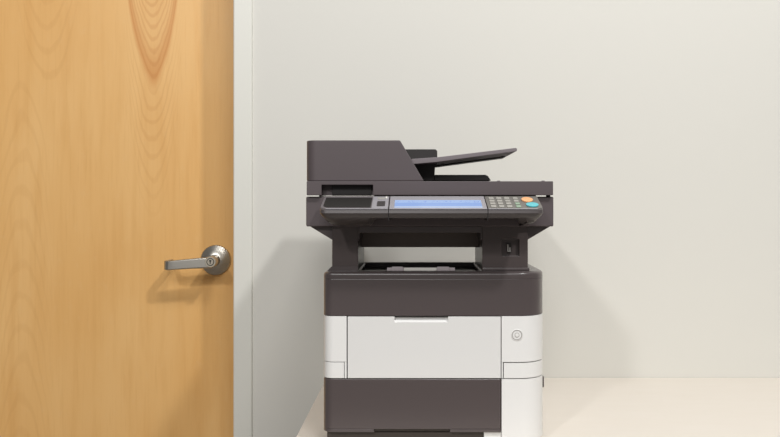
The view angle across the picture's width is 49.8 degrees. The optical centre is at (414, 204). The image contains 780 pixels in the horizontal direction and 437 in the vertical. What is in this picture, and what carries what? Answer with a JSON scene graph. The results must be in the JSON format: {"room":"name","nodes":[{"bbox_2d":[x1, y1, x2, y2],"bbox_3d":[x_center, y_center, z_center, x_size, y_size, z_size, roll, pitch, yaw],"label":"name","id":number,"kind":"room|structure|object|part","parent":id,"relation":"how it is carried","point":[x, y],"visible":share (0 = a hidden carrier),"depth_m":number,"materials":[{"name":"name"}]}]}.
{"room":"office","nodes":[
{"label":"office","id":0,"kind":"room"},
{"bbox_2d":[253,0,779,436],"bbox_3d":[0.000,-0.820,2.355,5.200,4.000,0.170,0,0,0],"label":"wall","id":1,"kind":"structure","parent":0,"point":[654,125],"depth_m":2.27,"materials":[{"name":"white paint"}]},
{"bbox_2d":[0,0,232,436],"bbox_3d":[-0.949,0.151,2.390,0.912,2.033,0.151,0,0,0],"label":"door","id":2,"kind":"structure","parent":1,"relation":"in","point":[116,116],"depth_m":2.42,"materials":[{"name":"brown wood"}]},
{"bbox_3d":[-0.631,0.163,2.364,0.135,0.036,0.080,0,0,0],"label":"lever","id":3,"kind":"part","parent":2,"relation":"part of","materials":[{"name":"silver metal"}]},
{"bbox_3d":[-0.573,0.158,2.383,0.088,0.088,0.074,0,0,0],"label":"handle","id":4,"kind":"part","parent":2,"relation":"part of","materials":[{"name":"silver metal"}]},
{"bbox_2d":[233,0,252,436],"bbox_3d":[-0.949,0.130,2.369,1.020,2.100,0.215,0,0,0],"label":"door frame","id":5,"kind":"structure","parent":1,"relation":"attached to","point":[242,9],"depth_m":2.26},
{"bbox_3d":[0.000,1.230,-0.480,5.200,0.100,5.840,0,0,0],"label":"floor","id":6,"kind":"structure","parent":0,"visible":0},
{"bbox_2d":[297,378,779,436],"bbox_3d":[0.690,0.823,1.855,1.859,0.714,0.829,0,0,0],"label":"table","id":7,"kind":"object","parent":6,"relation":"on","point":[571,407],"visible":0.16,"depth_m":1.93,"materials":[{"name":"beige laminate"}]},
{"bbox_2d":[306,140,552,436],"bbox_3d":[0.029,0.171,1.808,0.481,0.592,0.567,0,0,0],"label":"printer","id":8,"kind":"object","parent":7,"relation":"on","point":[412,349],"visible":1,"depth_m":1.62,"materials":[{"name":"plastic"}]},
{"bbox_3d":[-0.137,0.083,1.738,0.051,0.091,0.195,0,0,0],"label":"support post","id":9,"kind":"part","parent":8,"relation":"part of","materials":[{"name":"plastic"}]},
{"bbox_3d":[-0.111,0.011,1.568,0.125,0.056,0.088,0,0,0],"label":"panel","id":10,"kind":"part","parent":8,"relation":"part of","materials":[{"name":"grey plastic"}]},
{"bbox_3d":[-0.111,-0.004,1.569,0.124,0.024,0.082,0,0,0],"label":"panel trim","id":11,"kind":"part","parent":8,"relation":"part of","materials":[{"name":"grey plastic"}]},
{"bbox_3d":[-0.006,0.437,1.641,0.146,0.009,0.018,0,0,0],"label":"drawer pull","id":12,"kind":"part","parent":8,"relation":"part of","materials":[{"name":"brown plastic"}]},
{"bbox_3d":[-0.006,0.387,1.660,0.343,0.103,0.080,0,0,0],"label":"paper drawer","id":13,"kind":"part","parent":8,"relation":"part of","materials":[{"name":"grey plastic"}]},
{"bbox_2d":[364,268,475,269],"bbox_3d":[0.010,0.141,1.762,0.243,0.003,0.232,0,0,0],"label":"tray","id":14,"kind":"object","parent":8,"relation":"on","point":[364,268],"depth_m":1.65,"materials":[{"name":"black plastic"}]},
{"bbox_2d":[405,149,436,180],"bbox_3d":[0.003,-0.084,1.875,0.086,0.065,0.250,0,0,0],"label":"tray","id":15,"kind":"object","parent":8,"relation":"on","point":[427,171],"depth_m":1.75,"materials":[{"name":"black plastic"}]},
{"bbox_2d":[348,316,500,377],"bbox_3d":[0.018,0.275,1.630,0.296,0.119,0.020,0,0,0],"label":"tray","id":16,"kind":"object","parent":8,"relation":"on","point":[378,346],"depth_m":1.62,"materials":[{"name":"white plastic"}]},
{"bbox_3d":[0.029,-0.032,1.853,0.476,0.027,0.465,0,0,0],"label":"scanner lid","id":17,"kind":"part","parent":8,"relation":"part of","materials":[{"name":"plastic"}]},
{"bbox_3d":[0.042,0.005,1.568,0.179,0.042,0.088,0,0,0],"label":"control panel","id":18,"kind":"part","parent":8,"relation":"part of","materials":[{"name":"grey plastic"}]},
{"bbox_2d":[434,175,490,180],"bbox_3d":[0.099,-0.057,1.875,0.117,0.012,0.250,0,0,0],"label":"tray","id":19,"kind":"object","parent":8,"relation":"on","point":[436,177],"depth_m":1.75,"materials":[{"name":"black plastic"}]},
{"bbox_2d":[412,148,516,167],"bbox_3d":[0.099,-0.098,1.785,0.212,0.033,0.200,0,0,0],"label":"document tray","id":20,"kind":"object","parent":8,"relation":"on","point":[421,158],"depth_m":1.75,"materials":[{"name":"black plastic"}]},
{"bbox_3d":[0.176,0.083,1.738,0.089,0.091,0.195,0,0,0],"label":"support post","id":21,"kind":"part","parent":8,"relation":"part of","materials":[{"name":"plastic"}]},
{"bbox_3d":[0.183,-0.005,1.569,0.100,0.024,0.082,0,0,0],"label":"keypad plate","id":22,"kind":"part","parent":8,"relation":"part of","materials":[{"name":"grey plastic"}]}
]}

